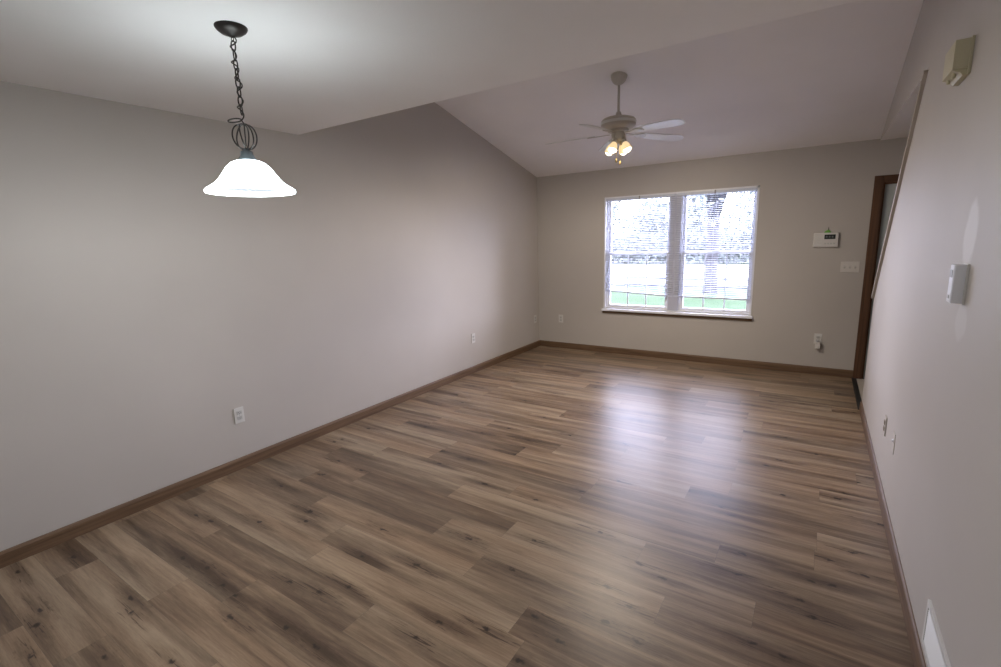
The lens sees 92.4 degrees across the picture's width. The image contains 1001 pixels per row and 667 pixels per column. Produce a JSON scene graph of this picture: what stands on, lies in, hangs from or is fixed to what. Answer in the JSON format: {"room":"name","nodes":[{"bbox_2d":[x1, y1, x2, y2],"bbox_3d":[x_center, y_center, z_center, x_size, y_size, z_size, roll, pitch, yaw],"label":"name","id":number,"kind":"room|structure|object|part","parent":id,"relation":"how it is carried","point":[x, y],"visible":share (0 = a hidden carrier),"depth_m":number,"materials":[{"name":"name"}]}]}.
{"room":"empty living room","nodes":[
{"label":"empty living room","id":0,"kind":"room"},
{"bbox_2d":[0,81,539,550],"bbox_3d":[-1.897,-0.826,3.415,0.120,3.620,9.015,5,13,33],"label":"wall","id":1,"kind":"structure","parent":0,"point":[141,307],"depth_m":3.27,"materials":[{"name":"beige paint"}]},
{"bbox_2d":[233,406,244,423],"bbox_3d":[-1.901,0.594,3.494,0.010,0.115,0.070,5,13,33],"label":"wall outlet","id":2,"kind":"object","parent":1,"relation":"attached to","point":[239,416],"visible":1,"depth_m":3.49,"materials":[{"name":"grey plastic"}]},
{"bbox_2d":[0,340,539,568],"bbox_3d":[-1.823,0.926,3.659,0.013,0.085,8.875,5,13,33],"label":"baseboard","id":3,"kind":"structure","parent":1,"relation":"attached to","point":[9,556],"depth_m":3.33,"materials":[{"name":"brown wood"}]},
{"bbox_2d":[471,333,474,342],"bbox_3d":[-0.331,0.058,5.846,0.010,0.115,0.070,5,13,33],"label":"wall outlet","id":4,"kind":"object","parent":1,"relation":"attached to","point":[473,334],"visible":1,"depth_m":5.84,"materials":[{"name":"grey plastic"}]},
{"bbox_2d":[0,0,857,134],"bbox_3d":[-1.330,-1.008,0.583,3.868,0.140,5.060,5,13,33],"label":"ceiling","id":5,"kind":"structure","parent":0,"point":[305,66],"depth_m":2.07,"materials":[{"name":"paint"}]},
{"bbox_2d":[204,20,295,196],"bbox_3d":[-1.042,-0.890,1.933,0.340,0.624,0.340,5,13,33],"label":"pendant lamp","id":6,"kind":"object","parent":5,"relation":"hanging from","point":[246,176],"visible":1,"depth_m":1.91,"materials":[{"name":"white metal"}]},
{"bbox_3d":[-1.046,-1.020,1.908,0.019,0.290,0.019,-11,14,-39],"label":"chain","id":7,"kind":"part","parent":6,"relation":"part of","materials":[{"name":"brown metal"}]},
{"bbox_3d":[-1.068,-0.964,1.923,0.081,0.407,0.033,0,11,10],"label":"cord","id":8,"kind":"part","parent":6,"relation":"part of","materials":[{"name":"brown metal"}]},
{"bbox_3d":[-1.034,-0.646,1.981,0.340,0.127,0.340,5,13,33],"label":"lamp shade","id":9,"kind":"part","parent":6,"relation":"part of","materials":[{"name":"white glass"}]},
{"bbox_2d":[0,346,913,666],"bbox_3d":[0.359,1.224,2.293,5.391,0.120,9.115,5,13,33],"label":"floor","id":10,"kind":"structure","parent":0,"point":[540,506],"depth_m":2.56,"materials":[{"name":"brown wood"}]},
{"bbox_2d":[435,0,922,176],"bbox_3d":[1.075,-2.319,4.115,3.868,1.188,3.815,5,13,33],"label":"ceiling","id":11,"kind":"structure","parent":0,"point":[831,75],"depth_m":4.34,"materials":[{"name":"paint"}]},
{"bbox_2d":[545,71,685,164],"bbox_3d":[1.001,-1.867,4.189,1.262,0.753,1.232,5,13,33],"label":"ceiling fan","id":12,"kind":"object","parent":11,"relation":"hanging from","point":[617,125],"visible":1,"depth_m":4.17,"materials":[{"name":"beige"}]},
{"bbox_3d":[0.632,-1.762,4.386,0.457,0.048,0.130,2,12,18],"label":"blade","id":13,"kind":"part","parent":12,"relation":"part of","materials":[{"name":"white"}]},
{"bbox_3d":[0.774,-1.674,3.909,0.136,0.048,0.458,5,13,33],"label":"blade","id":14,"kind":"part","parent":12,"relation":"part of","materials":[{"name":"white"}]},
{"bbox_3d":[1.050,-1.830,4.668,0.130,0.048,0.457,-2,11,1],"label":"blade","id":15,"kind":"part","parent":12,"relation":"part of","materials":[{"name":"white"}]},
{"bbox_3d":[0.980,-1.633,4.202,0.086,0.091,0.088,5,13,33],"label":"lamp shade","id":16,"kind":"part","parent":12,"relation":"part of","materials":[{"name":"beige glass"}]},
{"bbox_3d":[0.980,-1.626,4.201,0.058,0.089,0.059,-2,11,1],"label":"bulb","id":17,"kind":"part","parent":12,"relation":"part of","materials":[{"name":"white glass"}]},
{"bbox_3d":[1.107,-1.661,4.323,0.086,0.091,0.088,5,13,33],"label":"lamp shade","id":18,"kind":"part","parent":12,"relation":"part of","materials":[{"name":"beige glass"}]},
{"bbox_3d":[1.106,-1.637,4.200,0.088,0.091,0.086,5,13,33],"label":"lamp shade","id":19,"kind":"part","parent":12,"relation":"part of","materials":[{"name":"beige glass"}]},
{"bbox_3d":[1.137,-1.730,4.101,0.077,0.025,0.197,-10,13,-34],"label":"blade arm","id":20,"kind":"part","parent":12,"relation":"part of","materials":[{"name":"beige"}]},
{"bbox_3d":[1.205,-1.768,4.288,0.197,0.025,0.077,-5,11,-17],"label":"blade arm","id":21,"kind":"part","parent":12,"relation":"part of","materials":[{"name":"beige"}]},
{"bbox_3d":[1.287,-1.688,3.892,0.130,0.048,0.457,-10,13,-34],"label":"blade","id":22,"kind":"part","parent":12,"relation":"part of","materials":[{"name":"white"}]},
{"bbox_3d":[1.455,-1.784,4.363,0.457,0.048,0.130,-5,11,-17],"label":"blade","id":23,"kind":"part","parent":12,"relation":"part of","materials":[{"name":"white"}]},
{"bbox_2d":[537,137,907,369],"bbox_3d":[2.806,-0.926,5.677,5.291,2.652,0.140,5,13,33],"label":"wall","id":24,"kind":"structure","parent":0,"point":[800,290],"depth_m":5.49,"materials":[{"name":"beige paint"}]},
{"bbox_2d":[559,315,562,322],"bbox_3d":[0.882,-0.217,7.021,0.070,0.115,0.010,5,13,33],"label":"wall outlet","id":25,"kind":"object","parent":24,"relation":"attached to","point":[560,316],"visible":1,"depth_m":7.02,"materials":[{"name":"grey plastic"}]},
{"bbox_2d":[601,185,759,320],"bbox_3d":[2.191,-0.980,6.045,1.850,1.541,0.190,5,13,33],"label":"window","id":26,"kind":"structure","parent":24,"relation":"in","point":[672,303],"depth_m":6.01,"materials":[{"name":"white plastic"}]},
{"bbox_2d":[627,255,647,305],"bbox_3d":[1.814,-0.708,6.380,0.262,0.680,0.008,5,13,33],"label":"grille","id":27,"kind":"object","parent":26,"relation":"attached to","point":[628,255],"depth_m":6.40,"materials":[{"name":"white plastic"}]},
{"bbox_3d":[1.818,-0.709,6.386,0.811,0.740,0.035,5,13,33],"label":"sash","id":28,"kind":"part","parent":26,"relation":"part of","materials":[{"name":"white plastic"}]},
{"bbox_3d":[1.817,-1.409,6.284,0.811,0.732,0.035,5,13,33],"label":"sash","id":29,"kind":"part","parent":26,"relation":"part of","materials":[{"name":"glass"}]},
{"bbox_2d":[605,194,675,296],"bbox_3d":[1.793,-1.125,6.229,0.891,1.278,0.046,5,13,33],"label":"mini blind","id":30,"kind":"object","parent":26,"relation":"attached to","point":[663,195],"visible":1,"depth_m":6.22,"materials":[{"name":"white plastic"}]},
{"bbox_3d":[1.816,-0.532,6.349,0.887,0.068,0.022,5,13,33],"label":"rail","id":31,"kind":"part","parent":30,"relation":"part of","materials":[{"name":"white plastic"}]},
{"bbox_3d":[1.796,-1.116,6.236,0.679,1.222,0.029,5,13,33],"label":"ladder cord","id":32,"kind":"part","parent":30,"relation":"part of","materials":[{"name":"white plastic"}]},
{"bbox_3d":[2.184,-0.264,6.137,1.850,0.028,0.080,5,13,33],"label":"sill","id":33,"kind":"part","parent":26,"relation":"part of","materials":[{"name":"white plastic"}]},
{"bbox_2d":[702,254,727,308],"bbox_3d":[2.615,-0.633,5.863,0.257,0.680,0.008,5,13,33],"label":"grille","id":34,"kind":"object","parent":26,"relation":"attached to","point":[705,254],"depth_m":5.87,"materials":[{"name":"white plastic"}]},
{"bbox_2d":[673,187,757,300],"bbox_3d":[2.540,-1.051,5.747,0.877,1.288,0.046,5,13,33],"label":"mini blind","id":35,"kind":"object","parent":26,"relation":"attached to","point":[754,188],"visible":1,"depth_m":5.74,"materials":[{"name":"white plastic"}]},
{"bbox_3d":[2.563,-0.435,5.872,0.873,0.032,0.022,5,13,33],"label":"rail","id":36,"kind":"part","parent":35,"relation":"part of","materials":[{"name":"white plastic"}]},
{"bbox_3d":[2.619,-0.634,5.868,0.796,0.740,0.035,5,13,33],"label":"sash","id":37,"kind":"part","parent":26,"relation":"part of","materials":[{"name":"white plastic"}]},
{"bbox_3d":[2.618,-1.334,5.766,0.796,0.732,0.035,5,13,33],"label":"sash","id":38,"kind":"part","parent":26,"relation":"part of","materials":[{"name":"white plastic"}]},
{"bbox_2d":[540,340,852,377],"bbox_3d":[2.210,0.292,6.244,3.843,0.085,0.013,5,13,33],"label":"baseboard","id":39,"kind":"structure","parent":24,"relation":"attached to","point":[655,354],"depth_m":5.98,"materials":[{"name":"brown wood"}]},
{"bbox_2d":[813,333,821,343],"bbox_3d":[3.518,0.058,5.324,0.070,0.115,0.010,5,13,33],"label":"wall outlet","id":40,"kind":"object","parent":24,"relation":"attached to","point":[817,337],"visible":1,"depth_m":5.32,"materials":[{"name":"grey plastic"}]},
{"bbox_2d":[815,341,819,348],"bbox_3d":[3.508,0.125,5.311,0.048,0.085,0.044,5,13,33],"label":"plug","id":41,"kind":"object","parent":40,"relation":"attached to","point":[817,343],"visible":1,"depth_m":5.29,"materials":[{"name":"grey plastic"}]},
{"bbox_2d":[813,232,838,246],"bbox_3d":[3.466,-0.997,5.116,0.220,0.148,0.034,5,13,33],"label":"alarm keypad","id":42,"kind":"object","parent":24,"relation":"attached to","point":[820,239],"visible":1,"depth_m":5.10,"materials":[{"name":"grey plastic"}]},
{"bbox_2d":[840,261,859,272],"bbox_3d":[3.675,-0.699,5.051,0.162,0.115,0.017,5,13,33],"label":"switch plate","id":43,"kind":"object","parent":24,"relation":"attached to","point":[846,267],"visible":1,"depth_m":5.05,"materials":[{"name":"grey plastic"}]},
{"bbox_2d":[852,174,898,378],"bbox_3d":[4.267,-0.515,4.761,1.081,2.101,0.171,5,13,33],"label":"door","id":44,"kind":"structure","parent":24,"relation":"in","point":[885,186],"depth_m":4.93,"materials":[{"name":"brown wood"}]},
{"bbox_3d":[4.238,-0.505,4.718,1.081,2.101,0.016,5,13,33],"label":"casing","id":45,"kind":"part","parent":44,"relation":"part of","materials":[{"name":"brown wood"}]},
{"bbox_3d":[4.273,-0.473,4.771,0.902,2.013,0.053,5,13,33],"label":"panel","id":46,"kind":"part","parent":44,"relation":"part of","materials":[{"name":"grey paint"}]},
{"bbox_3d":[4.208,-1.502,4.523,0.935,0.070,0.016,5,13,33],"label":"head casing","id":47,"kind":"part","parent":44,"relation":"part of","materials":[{"name":"brown wood"}]},
{"bbox_2d":[881,68,928,139],"bbox_3d":[1.927,-1.129,0.715,1.422,0.122,8.875,5,13,33],"label":"ceiling","id":48,"kind":"structure","parent":0,"point":[905,115],"depth_m":3.92,"materials":[{"name":"paint"}]},
{"bbox_2d":[862,0,1000,666],"bbox_3d":[1.404,-0.503,1.199,0.120,3.620,8.875,5,13,33],"label":"wall","id":49,"kind":"structure","parent":0,"point":[933,364],"depth_m":1.81,"materials":[{"name":"beige paint"}]},
{"bbox_2d":[851,378,861,409],"bbox_3d":[3.525,0.579,4.747,0.044,0.006,1.128,5,13,33],"label":"trim","id":50,"kind":"structure","parent":49,"relation":"attached to","point":[854,380],"depth_m":4.74,"materials":[{"name":"brown wood"}]},
{"bbox_2d":[883,415,887,435],"bbox_3d":[2.349,0.561,2.933,0.010,0.115,0.070,5,13,33],"label":"wall outlet","id":51,"kind":"object","parent":49,"relation":"attached to","point":[886,418],"visible":1,"depth_m":2.92,"materials":[{"name":"grey plastic"}]},
{"bbox_2d":[859,401,925,666],"bbox_3d":[1.095,1.326,1.107,0.013,0.085,7.740,5,13,33],"label":"baseboard","id":52,"kind":"structure","parent":49,"relation":"attached to","point":[911,628],"depth_m":2.24,"materials":[{"name":"brown wood"}]},
{"bbox_2d":[891,431,895,453],"bbox_3d":[2.147,0.596,2.629,0.012,0.115,0.070,5,13,33],"label":"cable plate","id":53,"kind":"object","parent":49,"relation":"attached to","point":[894,433],"visible":1,"depth_m":2.62,"materials":[{"name":"grey plastic"}]},
{"bbox_2d":[871,70,927,298],"bbox_3d":[2.819,-0.872,3.339,0.153,1.437,1.473,5,13,33],"label":"trim","id":54,"kind":"structure","parent":49,"relation":"attached to","point":[925,72],"depth_m":3.14,"materials":[{"name":"paint"}]},
{"bbox_2d":[921,599,950,666],"bbox_3d":[1.402,1.053,1.540,0.010,0.170,0.400,5,13,33],"label":"air vent","id":55,"kind":"object","parent":49,"relation":"in","point":[935,651],"visible":1,"depth_m":1.60,"materials":[{"name":"white metal"}]},
{"bbox_2d":[946,263,969,304],"bbox_3d":[1.567,-0.171,1.648,0.040,0.138,0.062,5,13,33],"label":"thermostat","id":56,"kind":"object","parent":49,"relation":"attached to","point":[959,273],"visible":1,"depth_m":1.63,"materials":[{"name":"white plastic"}]},
{"bbox_3d":[1.581,-0.170,1.638,0.006,0.138,0.062,5,13,33],"label":"plate","id":57,"kind":"part","parent":56,"relation":"part of","materials":[{"name":"grey plastic"}]},
{"bbox_2d":[942,35,975,85],"bbox_3d":[1.797,-1.063,1.888,0.054,0.132,0.198,5,13,33],"label":"box","id":58,"kind":"object","parent":49,"relation":"attached to","point":[958,60],"visible":1,"depth_m":1.82,"materials":[{"name":"beige plastic"}]},
{"label":"outside","id":59,"kind":"structure","parent":0,"visible":0},
{"bbox_2d":[611,249,748,264],"bbox_3d":[22.334,-10.390,60.771,150.000,0.280,62.400,5,13,33],"label":"ground","id":60,"kind":"structure","parent":59,"point":[631,263],"depth_m":32.95,"materials":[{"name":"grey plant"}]},
{"bbox_2d":[612,201,627,234],"bbox_3d":[9.027,-9.896,44.018,5.365,6.657,5.305,5,13,33],"label":"tree","id":61,"kind":"object","parent":60,"relation":"on","point":[617,205],"visible":0.08,"depth_m":42.94,"materials":[{"name":"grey plant"}]},
{"bbox_2d":[624,199,668,255],"bbox_3d":[14.759,-10.342,46.692,5.631,5.652,5.179,5,13,33],"label":"tree","id":62,"kind":"object","parent":60,"relation":"on","point":[655,200],"visible":0.44,"depth_m":45.56,"materials":[{"name":"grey plant"}]},
{"bbox_3d":[14.749,-10.630,46.636,5.631,5.064,5.179,5,13,33],"label":"crown","id":63,"kind":"part","parent":62,"relation":"part of","materials":[{"name":"white plant"}]},
{"bbox_2d":[611,229,751,263],"bbox_3d":[10.623,-6.008,34.049,32.423,2.423,1.925,5,13,33],"label":"hedge","id":64,"kind":"object","parent":60,"relation":"on","point":[740,234],"visible":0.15,"depth_m":32.79,"materials":[{"name":"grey plant"}]},
{"bbox_2d":[665,196,725,256],"bbox_3d":[16.815,-9.629,41.766,5.063,5.998,5.088,5,13,33],"label":"tree","id":65,"kind":"object","parent":60,"relation":"on","point":[693,199],"visible":0.32,"depth_m":40.60,"materials":[{"name":"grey plant"}]},
{"bbox_2d":[721,192,753,241],"bbox_3d":[21.522,-9.506,39.455,6.062,6.408,6.030,5,13,33],"label":"tree","id":66,"kind":"object","parent":60,"relation":"on","point":[750,194],"visible":0.2,"depth_m":39.55,"materials":[{"name":"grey plant"}]},
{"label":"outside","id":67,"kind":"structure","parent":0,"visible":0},
{"bbox_2d":[611,285,746,309],"bbox_3d":[-2.251,-1.186,16.671,98.000,0.040,12.320,5,13,33],"label":"lawn","id":68,"kind":"structure","parent":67,"point":[616,297],"depth_m":14.68,"materials":[{"name":"green plant"}]},
{"bbox_2d":[661,191,753,293],"bbox_3d":[6.751,-5.377,14.989,7.034,8.503,7.128,5,13,33],"label":"tree","id":69,"kind":"object","parent":68,"relation":"on","point":[722,197],"visible":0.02,"depth_m":15.34,"materials":[{"name":"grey plant"}]},
{"bbox_3d":[6.705,-6.775,14.717,7.034,5.653,7.128,5,13,33],"label":"crown","id":70,"kind":"part","parent":69,"relation":"part of","materials":[{"name":"white plant"}]},
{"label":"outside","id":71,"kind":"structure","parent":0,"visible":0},
{"bbox_2d":[611,265,748,284],"bbox_3d":[1.536,-3.661,29.565,150.000,0.300,13.800,5,13,33],"label":"road","id":72,"kind":"structure","parent":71,"point":[656,281],"depth_m":24.46,"materials":[{"name":"grey asphalt"}]},
{"bbox_2d":[611,283,746,288],"bbox_3d":[1.990,-2.202,21.238,100.000,0.180,0.340,5,13,33],"label":"kerb","id":73,"kind":"object","parent":72,"relation":"on","point":[640,284],"depth_m":18.08,"materials":[{"name":"grey concrete"}]},
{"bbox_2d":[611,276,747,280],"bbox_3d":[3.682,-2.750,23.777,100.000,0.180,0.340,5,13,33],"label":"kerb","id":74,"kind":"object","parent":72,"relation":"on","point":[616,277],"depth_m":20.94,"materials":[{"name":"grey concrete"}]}
]}

